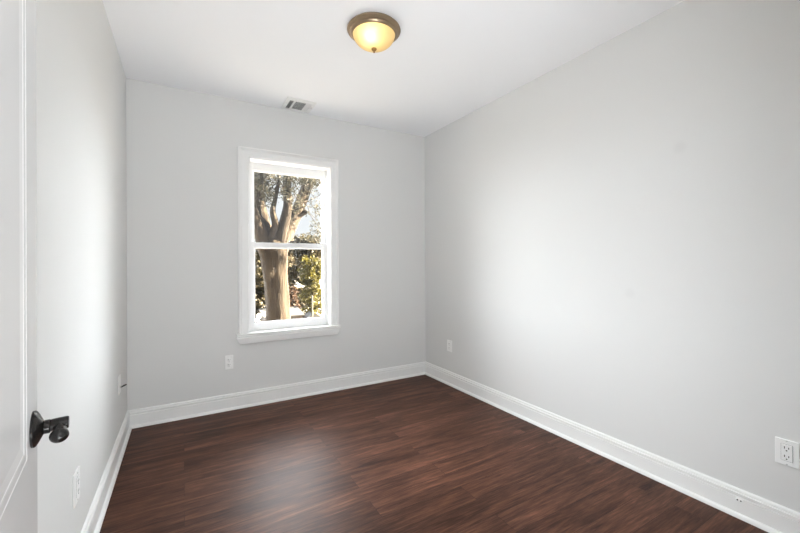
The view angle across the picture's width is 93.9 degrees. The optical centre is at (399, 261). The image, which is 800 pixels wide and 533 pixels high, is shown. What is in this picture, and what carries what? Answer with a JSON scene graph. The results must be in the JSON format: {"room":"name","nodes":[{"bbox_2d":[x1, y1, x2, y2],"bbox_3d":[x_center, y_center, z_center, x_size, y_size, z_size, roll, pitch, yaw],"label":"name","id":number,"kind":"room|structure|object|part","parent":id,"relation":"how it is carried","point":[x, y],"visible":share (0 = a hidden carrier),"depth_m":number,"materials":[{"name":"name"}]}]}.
{"room":"empty bedroom","nodes":[
{"label":"empty bedroom","id":0,"kind":"room"},
{"bbox_2d":[36,0,126,532],"bbox_3d":[-1.191,-0.068,1.133,0.240,2.440,3.255,0,0,-30],"label":"wall","id":1,"kind":"structure","parent":0,"point":[81,78],"depth_m":1.42,"materials":[{"name":"white paint"}]},
{"bbox_2d":[73,466,79,507],"bbox_3d":[-1.174,0.816,1.358,0.009,0.116,0.080,0,0,-30],"label":"wall outlet","id":2,"kind":"object","parent":1,"relation":"attached to","point":[76,477],"visible":1,"depth_m":1.34,"materials":[{"name":"white plastic"}]},
{"bbox_2d":[76,475,79,496],"bbox_3d":[-1.174,0.816,1.359,0.006,0.067,0.034,0,0,-30],"label":"receptacle","id":3,"kind":"object","parent":2,"relation":"attached to","point":[77,476],"depth_m":1.36,"materials":[{"name":"white plastic"}]},
{"bbox_2d":[81,411,131,532],"bbox_3d":[-1.102,1.090,1.255,0.029,0.123,3.125,0,0,-30],"label":"baseboard","id":4,"kind":"structure","parent":1,"relation":"attached to","point":[93,522],"depth_m":1.84,"materials":[{"name":"white wood"}]},
{"bbox_3d":[-1.096,1.143,1.259,0.014,0.018,3.125,0,0,-30],"label":"shoe moulding","id":5,"kind":"part","parent":4,"relation":"part of","materials":[{"name":"white wood"}]},
{"bbox_2d":[118,374,126,394],"bbox_3d":[-1.688,0.744,2.272,0.038,0.108,0.072,0,0,-30],"label":"cable plate","id":6,"kind":"object","parent":1,"relation":"attached to","point":[119,376],"visible":1,"depth_m":2.25,"materials":[{"name":"white plastic"}]},
{"bbox_3d":[-1.702,0.744,2.264,0.006,0.108,0.072,0,0,-30],"label":"plate","id":7,"kind":"part","parent":6,"relation":"part of","materials":[{"name":"white plastic"}]},
{"bbox_2d":[126,78,425,409],"bbox_3d":[-0.882,-0.066,3.332,2.980,2.440,0.240,0,0,-30],"label":"wall","id":8,"kind":"structure","parent":0,"point":[182,145],"depth_m":2.93,"materials":[{"name":"white paint"}]},
{"bbox_2d":[225,355,232,369],"bbox_3d":[-1.337,0.786,2.922,0.059,0.108,0.008,0,0,-30],"label":"wall outlet","id":9,"kind":"object","parent":8,"relation":"attached to","point":[228,359],"visible":1,"depth_m":2.92,"materials":[{"name":"white plastic"}]},
{"bbox_2d":[127,361,425,428],"bbox_3d":[-0.809,1.092,3.214,2.500,0.123,0.029,0,0,-30],"label":"baseboard","id":10,"kind":"structure","parent":8,"relation":"attached to","point":[147,416],"depth_m":3.04,"materials":[{"name":"white wood"}]},
{"bbox_2d":[236,146,340,343],"bbox_3d":[-0.984,-0.133,3.264,0.857,1.564,0.317,0,0,-30],"label":"window","id":11,"kind":"structure","parent":8,"relation":"in","point":[250,160],"depth_m":3.19,"materials":[{"name":"white wood"}]},
{"bbox_3d":[-0.990,-0.474,3.298,0.666,0.722,0.034,0,0,-30],"label":"sash","id":12,"kind":"part","parent":11,"relation":"part of","materials":[{"name":"white plastic"}]},
{"bbox_3d":[-0.968,0.205,3.265,0.666,0.736,0.034,0,0,-30],"label":"sash","id":13,"kind":"part","parent":11,"relation":"part of","materials":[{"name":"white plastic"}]},
{"bbox_3d":[-0.913,0.607,3.146,0.857,0.082,0.047,0,0,-30],"label":"sill","id":14,"kind":"part","parent":11,"relation":"part of","materials":[{"name":"white wood"}]},
{"bbox_2d":[102,0,684,136],"bbox_3d":[0.232,-1.395,0.744,3.640,0.200,5.845,0,0,-30],"label":"ceiling","id":15,"kind":"structure","parent":0,"point":[449,59],"depth_m":2.26,"materials":[{"name":"white paint"}]},
{"bbox_2d":[281,97,316,112],"bbox_3d":[-0.832,-1.279,3.066,0.233,0.014,0.241,0,0,-30],"label":"ceiling vent","id":16,"kind":"object","parent":15,"relation":"in","point":[294,104],"visible":1,"depth_m":3.06,"materials":[{"name":"white metal"}]},
{"bbox_2d":[347,12,400,52],"bbox_3d":[-0.143,-1.220,2.058,0.294,0.142,0.294,0,0,-30],"label":"ceiling light","id":17,"kind":"object","parent":15,"relation":"attached to","point":[374,32],"visible":1,"depth_m":1.99,"materials":[{"name":"yellow glass"}]},
{"bbox_3d":[-0.143,-1.215,2.058,0.233,0.080,0.233,0,0,-30],"label":"lamp shade","id":18,"kind":"part","parent":17,"relation":"part of","materials":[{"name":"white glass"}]},
{"bbox_2d":[100,375,767,532],"bbox_3d":[0.244,1.255,0.740,3.640,0.220,5.845,0,0,-30],"label":"floor","id":19,"kind":"structure","parent":0,"point":[421,453],"depth_m":2.00,"materials":[{"name":"brown wood"}]},
{"bbox_2d":[425,0,799,512],"bbox_3d":[1.179,-0.076,2.507,0.240,2.440,3.255,0,0,-30],"label":"wall","id":20,"kind":"structure","parent":0,"point":[612,238],"depth_m":2.00,"materials":[{"name":"paint"}]},
{"bbox_2d":[447,340,451,351],"bbox_3d":[0.463,0.788,3.501,0.008,0.106,0.070,0,0,-30],"label":"wall outlet","id":21,"kind":"object","parent":20,"relation":"attached to","point":[449,342],"visible":1,"depth_m":3.49,"materials":[{"name":"white plastic"}]},
{"bbox_2d":[425,362,799,532],"bbox_3d":[1.036,1.083,2.494,0.029,0.123,3.125,0,0,-30],"label":"baseboard","id":22,"kind":"structure","parent":20,"relation":"attached to","point":[764,514],"depth_m":2.00,"materials":[{"name":"white wood"}]},
{"bbox_2d":[775,436,799,468],"bbox_3d":[1.598,0.788,1.542,0.009,0.106,0.072,0,0,-30],"label":"wall outlet","id":23,"kind":"object","parent":20,"relation":"attached to","point":[787,452],"visible":1,"depth_m":1.54,"materials":[{"name":"white plastic"}]},
{"bbox_2d":[781,443,792,462],"bbox_3d":[1.597,0.788,1.542,0.006,0.067,0.034,0,0,-30],"label":"receptacle","id":24,"kind":"object","parent":23,"relation":"attached to","point":[786,448],"depth_m":1.54,"materials":[{"name":"white plastic"}]},
{"bbox_3d":[0.778,-0.078,0.468,2.500,2.440,0.130,0,0,-30],"label":"wall","id":25,"kind":"structure","parent":0,"visible":0},
{"bbox_2d":[0,0,69,532],"bbox_3d":[-0.389,0.125,0.315,0.126,2.025,0.770,0,0,-38],"label":"door","id":26,"kind":"structure","parent":25,"relation":"in","point":[22,427],"depth_m":0.52,"materials":[{"name":"white wood"}]},
{"bbox_3d":[-0.399,-0.237,0.321,0.029,1.070,0.576,0,0,-37],"label":"panel","id":27,"kind":"part","parent":26,"relation":"part of","materials":[{"name":"white wood"}]},
{"bbox_3d":[-0.399,-0.237,0.321,0.035,1.062,0.568,0,0,-37],"label":"panel moulding","id":28,"kind":"part","parent":26,"relation":"part of","materials":[{"name":"white wood"}]},
{"bbox_3d":[-0.395,0.125,0.317,0.035,2.025,0.760,0,0,-37],"label":"frame","id":29,"kind":"part","parent":26,"relation":"part of","materials":[{"name":"white wood"}]},
{"bbox_3d":[-0.578,0.266,0.597,0.014,0.056,0.056,0,0,-37],"label":"handle","id":30,"kind":"part","parent":26,"relation":"part of","materials":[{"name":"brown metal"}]},
{"bbox_3d":[-0.549,0.271,0.603,0.024,0.032,0.046,0,0,-37],"label":"lever","id":31,"kind":"part","parent":26,"relation":"part of","materials":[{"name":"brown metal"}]},
{"label":"outside","id":32,"kind":"structure","parent":0,"visible":0},
{"bbox_2d":[255,280,321,321],"bbox_3d":[-14.822,4.538,45.543,100.000,0.300,86.295,0,0,-30],"label":"ground","id":33,"kind":"structure","parent":32,"point":[298,285],"depth_m":31.29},
{"bbox_2d":[255,249,288,320],"bbox_3d":[-7.572,1.512,20.928,2.720,5.612,2.379,0,0,-30],"label":"evergreen tree","id":34,"kind":"object","parent":33,"relation":"on","point":[259,282],"visible":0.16,"depth_m":20.27,"materials":[{"name":"green plant"}]},
{"bbox_2d":[258,306,304,320],"bbox_3d":[-5.639,3.270,17.777,1.850,2.060,1.400,0,0,-30],"label":"garden shed","id":35,"kind":"object","parent":33,"relation":"on","point":[295,312],"visible":0.14,"depth_m":17.66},
{"bbox_2d":[254,172,320,320],"bbox_3d":[-1.991,0.147,9.342,5.399,8.364,1.620,0,0,-42],"label":"forked tree","id":36,"kind":"object","parent":33,"relation":"on","point":[274,262],"visible":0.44,"depth_m":8.54,"materials":[{"name":"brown plant"}]},
{"bbox_2d":[289,285,301,308],"bbox_3d":[-5.668,2.736,19.758,1.372,3.144,1.161,0,0,-11],"label":"bush","id":37,"kind":"object","parent":33,"relation":"on","point":[292,292],"visible":0.13,"depth_m":19.75,"materials":[{"name":"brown plant"}]},
{"bbox_2d":[288,238,303,298],"bbox_3d":[-8.593,1.064,26.767,4.618,6.541,3.177,0,0,-7],"label":"evergreen tree","id":38,"kind":"object","parent":33,"relation":"on","point":[291,261],"visible":0.05,"depth_m":26.63,"materials":[{"name":"green plant"}]},
{"bbox_2d":[288,233,321,311],"bbox_3d":[-5.723,1.269,23.369,3.259,6.092,2.534,0,0,-30],"label":"evergreen tree","id":39,"kind":"object","parent":33,"relation":"on","point":[299,253],"visible":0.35,"depth_m":22.86,"materials":[{"name":"green plant"}]},
{"bbox_2d":[297,254,321,316],"bbox_3d":[-4.544,1.949,19.292,1.771,4.703,1.352,0,0,-30],"label":"bush","id":40,"kind":"object","parent":33,"relation":"on","point":[311,275],"visible":0.78,"depth_m":19.15,"materials":[{"name":"green plant"}]},
{"bbox_2d":[302,312,319,317],"bbox_3d":[-4.121,3.363,17.940,0.920,1.860,0.920,0,0,-30],"label":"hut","id":41,"kind":"object","parent":33,"relation":"on","point":[308,314],"visible":0.09,"depth_m":17.59,"materials":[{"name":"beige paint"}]}
]}

